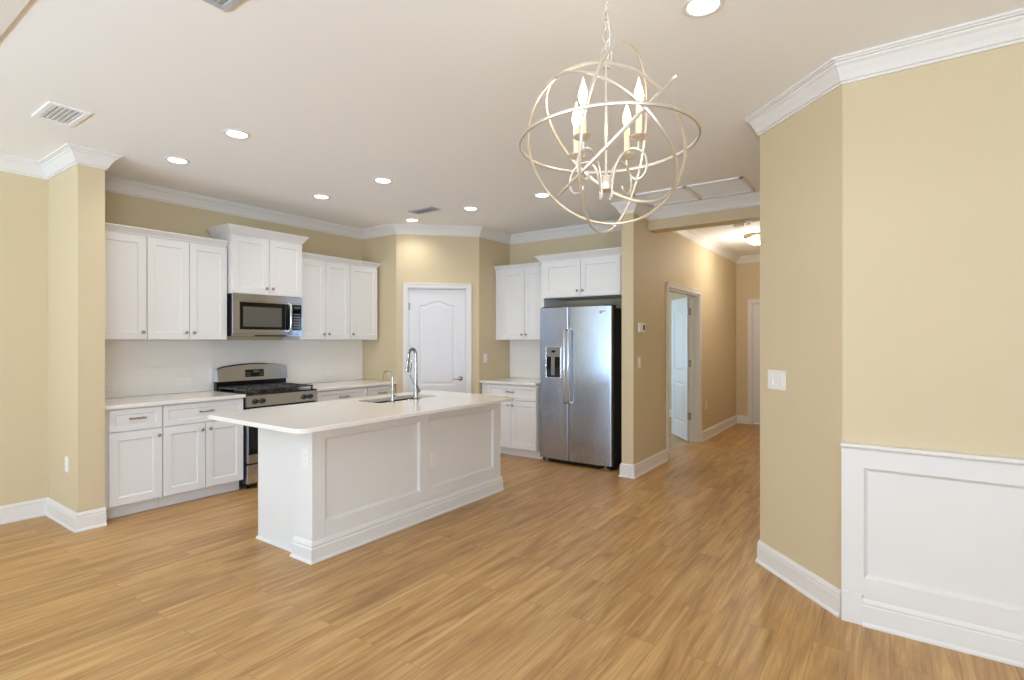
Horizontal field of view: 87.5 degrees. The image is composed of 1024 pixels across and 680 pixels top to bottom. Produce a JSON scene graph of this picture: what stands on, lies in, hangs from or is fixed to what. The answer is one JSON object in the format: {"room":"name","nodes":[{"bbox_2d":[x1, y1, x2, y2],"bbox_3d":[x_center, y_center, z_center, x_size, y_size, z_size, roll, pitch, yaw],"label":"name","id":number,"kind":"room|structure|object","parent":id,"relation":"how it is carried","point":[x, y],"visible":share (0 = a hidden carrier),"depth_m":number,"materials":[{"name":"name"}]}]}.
{"room":"open-plan kitchen","nodes":[
{"label":"open-plan kitchen","id":0,"kind":"room"},
{"bbox_2d":[0,171,362,505],"bbox_3d":[-4.571,0.000,3.426,0.120,2.860,9.120,0,0,35],"label":"wall","id":1,"kind":"structure","parent":0,"point":[23,199],"depth_m":4.31,"materials":[{"name":"beige paint"}]},
{"bbox_2d":[0,497,106,532],"bbox_3d":[-5.109,1.361,1.936,0.721,0.138,5.866,0,0,35],"label":"baseboard","id":2,"kind":"structure","parent":1,"relation":"attached to","point":[73,521],"depth_m":4.17,"materials":[{"name":"white paint"}]},
{"bbox_2d":[105,222,147,339],"bbox_3d":[-3.437,-0.485,4.600,0.358,0.970,0.413,0,0,35],"label":"upper cabinet","id":3,"kind":"object","parent":1,"relation":"attached to","point":[125,246],"visible":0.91,"depth_m":4.56,"materials":[{"name":"white paint"}]},
{"bbox_2d":[146,229,228,339],"bbox_3d":[-3.116,-0.485,5.053,0.358,0.970,0.693,0,0,35],"label":"upper cabinet","id":4,"kind":"object","parent":1,"relation":"attached to","point":[187,274],"visible":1,"depth_m":4.94,"materials":[{"name":"white paint"}]},
{"bbox_2d":[105,340,362,397],"bbox_3d":[-2.833,0.258,5.772,0.009,0.512,3.026,0,0,35],"label":"backsplash","id":5,"kind":"structure","parent":1,"relation":"attached to","point":[137,367],"depth_m":5.40,"materials":[{"name":"white tile"}]},
{"bbox_2d":[105,383,115,391],"bbox_3d":[-3.564,0.418,4.722,0.008,0.072,0.116,0,0,35],"label":"power outlet","id":6,"kind":"object","parent":5,"relation":"attached to","point":[108,386],"visible":0.66,"depth_m":4.73,"materials":[{"name":"white plastic"}]},
{"bbox_2d":[174,377,190,385],"bbox_3d":[-3.212,0.405,5.220,0.008,0.072,0.150,0,0,35],"label":"power outlet","id":7,"kind":"object","parent":5,"relation":"attached to","point":[177,381],"visible":1,"depth_m":5.22,"materials":[{"name":"white plastic"}]},
{"bbox_2d":[206,223,308,297],"bbox_3d":[-2.657,-0.793,5.638,0.433,0.666,0.880,0,0,35],"label":"upper cabinet","id":8,"kind":"object","parent":1,"relation":"attached to","point":[259,261],"visible":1,"depth_m":5.47,"materials":[{"name":"white paint"}]},
{"bbox_2d":[227,293,302,336],"bbox_3d":[-2.639,-0.246,5.627,0.464,0.421,0.758,0,0,35],"label":"microwave","id":9,"kind":"object","parent":8,"relation":"attached to","point":[247,314],"visible":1,"depth_m":5.46,"materials":[{"name":"silver metal"}]},
{"bbox_2d":[283,252,351,339],"bbox_3d":[-2.267,-0.485,6.255,0.358,0.970,0.676,0,0,35],"label":"upper cabinet","id":10,"kind":"object","parent":1,"relation":"attached to","point":[325,279],"visible":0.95,"depth_m":6.16,"materials":[{"name":"white paint"}]},
{"bbox_2d":[349,259,380,339],"bbox_3d":[-1.937,-0.485,6.722,0.358,0.970,0.465,0,0,35],"label":"upper cabinet","id":11,"kind":"object","parent":1,"relation":"attached to","point":[363,274],"visible":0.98,"depth_m":6.62,"materials":[{"name":"white paint"}]},
{"bbox_2d":[0,8,1023,244],"bbox_3d":[-1.732,-1.373,3.716,11.471,0.115,6.929,0,0,-6],"label":"crown molding","id":12,"kind":"structure","parent":1,"relation":"attached to","point":[1005,29],"depth_m":4.06,"materials":[{"name":"white paint"}]},
{"bbox_2d":[363,234,395,392],"bbox_3d":[-1.664,0.000,6.881,0.640,2.860,0.120,0,0,35],"label":"wall","id":13,"kind":"structure","parent":0,"point":[379,355],"depth_m":6.78,"materials":[{"name":"beige paint"}]},
{"bbox_2d":[396,234,478,393],"bbox_3d":[-0.939,0.000,6.795,1.132,2.860,0.120,0,0,-10],"label":"wall","id":14,"kind":"structure","parent":0,"point":[419,258],"depth_m":6.74,"materials":[{"name":"beige paint"}]},
{"bbox_2d":[403,282,471,392],"bbox_3d":[-0.943,0.358,6.762,0.854,2.144,0.184,0,0,-10],"label":"door","id":15,"kind":"structure","parent":14,"relation":"in","point":[434,314],"depth_m":6.75,"materials":[{"name":"white paint"}]},
{"bbox_2d":[479,237,509,393],"bbox_3d":[-0.241,0.000,7.180,0.120,2.860,0.790,0,0,35],"label":"wall","id":16,"kind":"structure","parent":0,"point":[492,253],"depth_m":7.02,"materials":[{"name":"beige paint"}]},
{"bbox_2d":[483,353,486,362],"bbox_3d":[-0.343,0.233,6.922,0.011,0.118,0.072,0,0,35],"label":"light switch","id":17,"kind":"object","parent":16,"relation":"attached to","point":[484,354],"visible":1,"depth_m":6.91,"materials":[{"name":"white plastic"}]},
{"bbox_2d":[0,0,1023,255],"bbox_3d":[0.513,-1.490,3.066,9.100,0.120,14.600,0,0,35],"label":"ceiling","id":18,"kind":"structure","parent":0,"point":[435,99],"depth_m":3.08,"materials":[{"name":"paint"}]},
{"bbox_2d":[0,0,30,37],"bbox_3d":[-2.600,-1.425,2.429,4.250,0.011,0.368,0,0,35],"label":"trim","id":19,"kind":"structure","parent":18,"relation":"attached to","point":[10,10],"depth_m":2.31,"materials":[{"name":"white paint"}]},
{"bbox_2d":[31,101,91,126],"bbox_3d":[-2.853,-1.425,3.387,0.360,0.011,0.210,0,0,35],"label":"ceiling vent","id":20,"kind":"object","parent":18,"relation":"in","point":[53,112],"visible":1,"depth_m":3.38,"materials":[{"name":"metal"}]},
{"bbox_2d":[165,157,189,163],"bbox_3d":[-2.662,-1.427,4.256,0.172,0.007,0.172,0,0,35],"label":"recessed light","id":21,"kind":"object","parent":18,"relation":"in","point":[177,160],"visible":1,"depth_m":4.25,"materials":[{"name":"white"}]},
{"bbox_2d":[203,0,242,11],"bbox_3d":[-1.166,-1.424,2.110,0.360,0.012,0.260,0,0,35],"label":"ceiling vent","id":22,"kind":"object","parent":18,"relation":"in","point":[227,5],"visible":1,"depth_m":2.26,"materials":[{"name":"grey metal"}]},
{"bbox_2d":[223,129,250,138],"bbox_3d":[-1.908,-1.427,3.711,0.172,0.007,0.172,0,0,35],"label":"recessed light","id":23,"kind":"object","parent":18,"relation":"in","point":[233,133],"visible":1,"depth_m":3.71,"materials":[{"name":"white paint"}]},
{"bbox_2d":[312,194,330,198],"bbox_3d":[-1.900,-1.427,5.334,0.172,0.007,0.172,0,0,35],"label":"recessed light","id":24,"kind":"object","parent":18,"relation":"in","point":[318,196],"visible":1,"depth_m":5.31,"materials":[{"name":"white"}]},
{"bbox_2d":[373,178,392,183],"bbox_3d":[-1.155,-1.427,4.795,0.172,0.007,0.172,0,0,35],"label":"recessed light","id":25,"kind":"object","parent":18,"relation":"in","point":[377,180],"visible":1,"depth_m":4.78,"materials":[{"name":"white"}]},
{"bbox_2d":[405,218,418,221],"bbox_3d":[-1.190,-1.427,6.375,0.172,0.007,0.172,0,0,35],"label":"recessed light","id":26,"kind":"object","parent":18,"relation":"in","point":[408,219],"visible":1,"depth_m":6.37,"materials":[{"name":"white"}]},
{"bbox_2d":[407,207,440,214],"bbox_3d":[-0.967,-1.425,5.893,0.360,0.011,0.160,0,0,35],"label":"ceiling vent","id":27,"kind":"object","parent":18,"relation":"in","point":[427,209],"visible":1,"depth_m":5.89,"materials":[{"name":"grey metal"}]},
{"bbox_2d":[463,206,478,210],"bbox_3d":[-0.447,-1.427,5.814,0.172,0.007,0.172,0,0,35],"label":"recessed light","id":28,"kind":"object","parent":18,"relation":"in","point":[469,208],"visible":1,"depth_m":5.80,"materials":[{"name":"white"}]},
{"bbox_2d":[534,193,549,197],"bbox_3d":[0.298,-1.427,5.275,0.172,0.007,0.172,0,0,35],"label":"recessed light","id":29,"kind":"object","parent":18,"relation":"in","point":[539,195],"visible":0.88,"depth_m":5.27,"materials":[{"name":"white"}]},
{"bbox_2d":[519,0,701,233],"bbox_3d":[0.345,-0.910,1.909,0.630,1.041,0.651,0,0,35],"label":"chandelier","id":30,"kind":"object","parent":18,"relation":"hanging from","point":[605,182],"visible":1,"depth_m":1.82,"materials":[{"name":"beige metal"}]},
{"bbox_2d":[633,176,754,206],"bbox_3d":[1.751,-1.422,5.173,1.010,0.016,0.530,0,0,35],"label":"attic hatch","id":31,"kind":"object","parent":18,"relation":"in","point":[736,185],"visible":0.93,"depth_m":5.12,"materials":[{"name":"paint"}]},
{"bbox_2d":[682,0,724,17],"bbox_3d":[0.816,-1.427,2.284,0.172,0.007,0.172,0,0,35],"label":"recessed light","id":32,"kind":"object","parent":18,"relation":"in","point":[690,8],"visible":1,"depth_m":2.29,"materials":[{"name":"white"}]},
{"bbox_2d":[733,223,744,227],"bbox_3d":[2.798,-1.412,6.594,0.130,0.036,0.130,0,0,35],"label":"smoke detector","id":33,"kind":"object","parent":18,"relation":"attached to","point":[739,225],"visible":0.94,"depth_m":6.56,"materials":[{"name":"white plastic"}]},
{"bbox_2d":[743,232,759,245],"bbox_3d":[3.331,-1.353,7.271,0.340,0.154,0.340,0,0,35],"label":"flush light","id":34,"kind":"object","parent":18,"relation":"attached to","point":[752,238],"visible":0.65,"depth_m":7.19,"materials":[{"name":"white glass"}]},
{"bbox_2d":[0,417,1023,679],"bbox_3d":[0.513,1.490,3.066,9.100,0.120,14.600,0,0,35],"label":"floor","id":35,"kind":"structure","parent":0,"point":[565,571],"depth_m":2.95,"materials":[{"name":"brown wood"}]},
{"bbox_2d":[48,164,104,512],"bbox_3d":[-3.478,0.000,4.266,0.695,2.860,0.170,0,0,35],"label":"wall pier","id":36,"kind":"object","parent":35,"relation":"on","point":[76,195],"visible":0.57,"depth_m":4.10,"materials":[{"name":"beige paint"}]},
{"bbox_2d":[65,456,68,471],"bbox_3d":[-3.438,0.960,4.128,0.072,0.116,0.008,0,0,35],"label":"power outlet","id":37,"kind":"object","parent":36,"relation":"attached to","point":[66,458],"visible":1,"depth_m":4.12,"materials":[{"name":"white plastic"}]},
{"bbox_2d":[105,405,161,518],"bbox_3d":[-3.308,0.989,4.513,0.659,0.882,0.420,0,0,35],"label":"base cabinet","id":38,"kind":"object","parent":35,"relation":"on","point":[133,436],"visible":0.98,"depth_m":4.35,"materials":[{"name":"white paint"}]},
{"bbox_2d":[158,398,242,506],"bbox_3d":[-2.986,0.989,4.968,0.659,0.882,0.690,0,0,35],"label":"base cabinet","id":39,"kind":"object","parent":35,"relation":"on","point":[202,456],"visible":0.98,"depth_m":4.76,"materials":[{"name":"white paint"}]},
{"bbox_2d":[105,391,245,409],"bbox_3d":[-3.118,0.531,4.807,0.660,0.030,1.122,0,0,35],"label":"countertop","id":40,"kind":"structure","parent":39,"relation":"on","point":[175,398],"depth_m":4.72,"materials":[{"name":"white stone"}]},
{"bbox_2d":[214,363,317,488],"bbox_3d":[-2.525,0.838,5.552,0.707,1.184,0.765,0,0,35],"label":"gas range","id":41,"kind":"object","parent":35,"relation":"on","point":[264,385],"visible":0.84,"depth_m":5.45,"materials":[{"name":"silver metal"}]},
{"bbox_2d":[219,387,315,395],"bbox_3d":[-2.544,0.527,5.565,0.582,0.015,0.765,0,0,35],"label":"cooktop","id":42,"kind":"object","parent":41,"relation":"in","point":[293,390],"depth_m":5.42,"materials":[{"name":"black metal"}]},
{"bbox_2d":[316,387,366,401],"bbox_3d":[-2.131,0.989,6.178,0.659,0.882,0.677,0,0,35],"label":"base cabinet","id":43,"kind":"object","parent":35,"relation":"on","point":[326,395],"visible":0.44,"depth_m":5.99,"materials":[{"name":"white paint"}]},
{"bbox_2d":[302,379,396,390],"bbox_3d":[-2.018,0.531,6.363,0.660,0.030,1.124,0,0,35],"label":"countertop","id":44,"kind":"structure","parent":43,"relation":"on","point":[322,386],"depth_m":6.28,"materials":[{"name":"white stone"}]},
{"bbox_2d":[256,397,503,564],"bbox_3d":[-0.975,0.988,4.463,0.736,0.884,2.087,0,0,35],"label":"kitchen island","id":45,"kind":"object","parent":35,"relation":"on","point":[360,485],"visible":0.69,"depth_m":3.84,"materials":[{"name":"white paint"}]},
{"bbox_2d":[302,448,308,466],"bbox_3d":[-1.343,0.765,3.472,0.072,0.116,0.008,0,0,35],"label":"power outlet","id":46,"kind":"object","parent":45,"relation":"attached to","point":[305,452],"visible":1,"depth_m":3.47,"materials":[{"name":"white plastic"}]},
{"bbox_2d":[208,390,513,433],"bbox_3d":[-1.048,0.531,4.292,1.135,0.030,2.200,0,0,35],"label":"island countertop","id":47,"kind":"structure","parent":45,"relation":"on","point":[305,418],"depth_m":3.92,"materials":[{"name":"white stone"}]},
{"bbox_2d":[382,370,396,402],"bbox_3d":[-1.027,0.383,4.436,0.138,0.266,0.070,0,0,14],"label":"tap","id":48,"kind":"object","parent":47,"relation":"on","point":[392,393],"visible":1,"depth_m":4.41,"materials":[{"name":"silver metal"}]},
{"bbox_2d":[373,398,412,402],"bbox_3d":[-1.001,0.644,4.736,0.292,0.194,0.692,0,0,35],"label":"sink","id":49,"kind":"object","parent":47,"relation":"in","point":[406,398],"visible":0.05,"depth_m":4.90,"materials":[{"name":"grey metal"}]},
{"bbox_2d":[405,348,419,399],"bbox_3d":[-0.862,0.290,4.647,0.156,0.451,0.080,0,0,35],"label":"faucet","id":50,"kind":"object","parent":47,"relation":"on","point":[415,382],"visible":1,"depth_m":4.60,"materials":[{"name":"silver metal"}]},
{"bbox_2d":[430,452,435,467],"bbox_3d":[-0.642,0.978,4.366,0.008,0.116,0.072,0,0,35],"label":"power outlet","id":51,"kind":"object","parent":45,"relation":"attached to","point":[432,455],"visible":1,"depth_m":4.36,"materials":[{"name":"white plastic"}]},
{"bbox_2d":[367,384,394,396],"bbox_3d":[-1.812,0.989,6.630,0.659,0.882,0.425,0,0,35],"label":"base cabinet","id":52,"kind":"object","parent":35,"relation":"on","point":[382,389],"visible":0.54,"depth_m":6.45,"materials":[{"name":"white paint"}]},
{"bbox_2d":[482,383,540,458],"bbox_3d":[0.119,0.989,6.835,0.836,0.882,0.679,0,0,35],"label":"base cabinet","id":53,"kind":"object","parent":35,"relation":"on","point":[520,417],"visible":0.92,"depth_m":6.50,"materials":[{"name":"white paint"}]},
{"bbox_2d":[480,378,539,385],"bbox_3d":[0.124,0.531,6.852,0.845,0.030,0.665,0,0,35],"label":"countertop","id":54,"kind":"structure","parent":53,"relation":"on","point":[511,381],"depth_m":6.67,"materials":[{"name":"white stone"}]},
{"bbox_2d":[541,299,565,458],"bbox_3d":[0.520,0.468,6.639,0.043,1.924,0.545,0,0,35],"label":"gable panel","id":55,"kind":"object","parent":35,"relation":"on","point":[544,302],"visible":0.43,"depth_m":6.57,"materials":[{"name":"white paint"}]},
{"bbox_2d":[540,305,621,470],"bbox_3d":[0.861,0.522,6.285,0.918,1.816,0.730,0,0,35],"label":"refrigerator","id":56,"kind":"object","parent":35,"relation":"on","point":[581,347],"visible":0.99,"depth_m":6.00,"materials":[{"name":"silver metal"}]},
{"bbox_2d":[510,230,621,378],"bbox_3d":[0.810,0.000,6.848,1.980,2.860,0.120,0,0,35],"label":"wall","id":57,"kind":"structure","parent":0,"point":[520,253],"depth_m":6.81,"materials":[{"name":"beige paint"}]},
{"bbox_2d":[494,262,540,339],"bbox_3d":[0.205,-0.485,6.964,0.842,0.970,0.368,0,0,35],"label":"upper cabinet","id":58,"kind":"object","parent":57,"relation":"attached to","point":[518,286],"visible":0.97,"depth_m":6.87,"materials":[{"name":"white paint"}]},
{"bbox_2d":[510,340,539,378],"bbox_3d":[0.314,0.258,7.118,0.842,0.512,0.009,0,0,35],"label":"backsplash","id":59,"kind":"structure","parent":57,"relation":"attached to","point":[524,354],"depth_m":7.21,"materials":[{"name":"white tile"}]},
{"bbox_2d":[534,247,621,300],"bbox_3d":[0.924,-0.750,6.317,1.178,0.510,0.605,0,0,35],"label":"upper cabinet","id":60,"kind":"object","parent":57,"relation":"attached to","point":[596,274],"visible":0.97,"depth_m":6.10,"materials":[{"name":"white paint"}]},
{"bbox_2d":[669,292,687,408],"bbox_3d":[1.373,0.000,8.893,3.420,2.860,3.870,0,0,35],"label":"wall","id":61,"kind":"structure","parent":0,"point":[672,296],"depth_m":9.99,"materials":[{"name":"beige paint"}]},
{"bbox_2d":[622,213,735,464],"bbox_3d":[2.511,0.000,7.427,0.130,2.860,4.530,0,0,35],"label":"wall","id":62,"kind":"structure","parent":0,"point":[650,260],"depth_m":6.14,"materials":[{"name":"beige paint"}]},
{"bbox_2d":[638,357,640,367],"bbox_3d":[1.352,0.240,5.657,0.020,0.118,0.072,0,0,35],"label":"light switch","id":63,"kind":"object","parent":62,"relation":"attached to","point":[639,358],"visible":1,"depth_m":5.66,"materials":[{"name":"white plastic"}]},
{"bbox_2d":[638,323,644,332],"bbox_3d":[1.379,-0.130,5.687,0.030,0.100,0.150,0,0,35],"label":"thermostat","id":64,"kind":"object","parent":62,"relation":"attached to","point":[641,326],"visible":1,"depth_m":5.65,"materials":[{"name":"white plastic"}]},
{"bbox_2d":[618,449,667,478],"bbox_3d":[1.482,1.361,5.970,0.182,0.138,1.014,0,0,35],"label":"baseboard","id":65,"kind":"structure","parent":62,"relation":"attached to","point":[634,471],"depth_m":5.71,"materials":[{"name":"white paint"}]},
{"bbox_2d":[666,282,701,459],"bbox_3d":[2.188,0.369,6.951,0.156,2.122,1.404,0,0,35],"label":"door frame","id":66,"kind":"structure","parent":62,"relation":"in","point":[695,295],"depth_m":7.44,"materials":[{"name":"white paint"}]},
{"bbox_2d":[672,297,688,440],"bbox_3d":[2.463,0.409,7.819,0.036,2.018,0.649,0,0,-3],"label":"door","id":67,"kind":"structure","parent":66,"relation":"attached to","point":[680,307],"depth_m":7.78,"materials":[{"name":"white paint"}]},
{"bbox_2d":[672,229,759,263],"bbox_3d":[3.350,-1.373,7.214,1.486,0.115,3.910,0,0,35],"label":"crown molding","id":68,"kind":"structure","parent":62,"relation":"attached to","point":[691,235],"depth_m":7.95,"materials":[{"name":"white paint"}]},
{"bbox_2d":[702,415,747,441],"bbox_3d":[3.331,1.361,8.312,0.188,0.138,2.138,0,0,35],"label":"baseboard","id":69,"kind":"structure","parent":62,"relation":"attached to","point":[714,430],"depth_m":8.46,"materials":[{"name":"white paint"}]},
{"bbox_2d":[648,206,759,232],"bbox_3d":[2.164,-1.317,5.536,1.486,0.226,0.200,0,0,35],"label":"beam","id":70,"kind":"structure","parent":0,"point":[739,215],"depth_m":5.55,"materials":[{"name":"beige paint"}]},
{"bbox_2d":[736,262,759,415],"bbox_3d":[4.514,0.000,8.859,1.750,2.860,0.120,0,0,35],"label":"wall","id":71,"kind":"structure","parent":0,"point":[747,274],"depth_m":9.17,"materials":[{"name":"beige paint"}]},
{"bbox_2d":[748,299,759,423],"bbox_3d":[4.438,0.369,8.898,0.944,2.122,0.144,0,0,35],"label":"door","id":72,"kind":"structure","parent":71,"relation":"in","point":[753,304],"depth_m":9.09,"materials":[{"name":"white paint"}]},
{"bbox_2d":[760,85,841,589],"bbox_3d":[3.414,0.000,5.555,0.534,2.860,6.546,0,0,35],"label":"wall","id":73,"kind":"structure","parent":0,"point":[801,156],"depth_m":3.04,"materials":[{"name":"beige paint"}]},
{"bbox_2d":[768,370,785,390],"bbox_3d":[1.620,0.245,3.280,0.011,0.118,0.168,0,0,-9],"label":"light switch","id":74,"kind":"object","parent":73,"relation":"attached to","point":[776,378],"visible":1,"depth_m":3.27,"materials":[{"name":"white plastic"}]},
{"bbox_2d":[755,539,840,617],"bbox_3d":[3.378,1.361,5.569,0.510,0.138,6.564,0,0,35],"label":"baseboard","id":75,"kind":"structure","parent":73,"relation":"attached to","point":[817,589],"depth_m":3.04,"materials":[{"name":"white paint"}]},
{"bbox_2d":[842,42,1023,457],"bbox_3d":[3.044,0.000,1.882,3.200,2.860,0.120,0,0,35],"label":"wall","id":76,"kind":"structure","parent":0,"point":[933,154],"depth_m":2.54,"materials":[{"name":"beige paint"}]},
{"bbox_2d":[841,449,1023,635],"bbox_3d":[2.998,0.980,1.820,3.203,0.900,0.034,0,0,35],"label":"wainscot","id":77,"kind":"structure","parent":76,"relation":"attached to","point":[939,537],"depth_m":2.54,"materials":[{"name":"white paint"}]},
{"bbox_2d":[841,441,1023,467],"bbox_3d":[2.994,0.540,1.817,3.205,0.036,0.045,0,0,35],"label":"chair rail","id":78,"kind":"object","parent":77,"relation":"on","point":[906,451],"visible":1,"depth_m":2.51,"materials":[{"name":"white paint"}]},
{"bbox_2d":[862,597,1023,667],"bbox_3d":[3.027,1.361,1.783,3.114,0.138,0.026,0,0,35],"label":"baseboard","id":79,"kind":"structure","parent":76,"relation":"attached to","point":[1005,647],"depth_m":2.49,"materials":[{"name":"white paint"}]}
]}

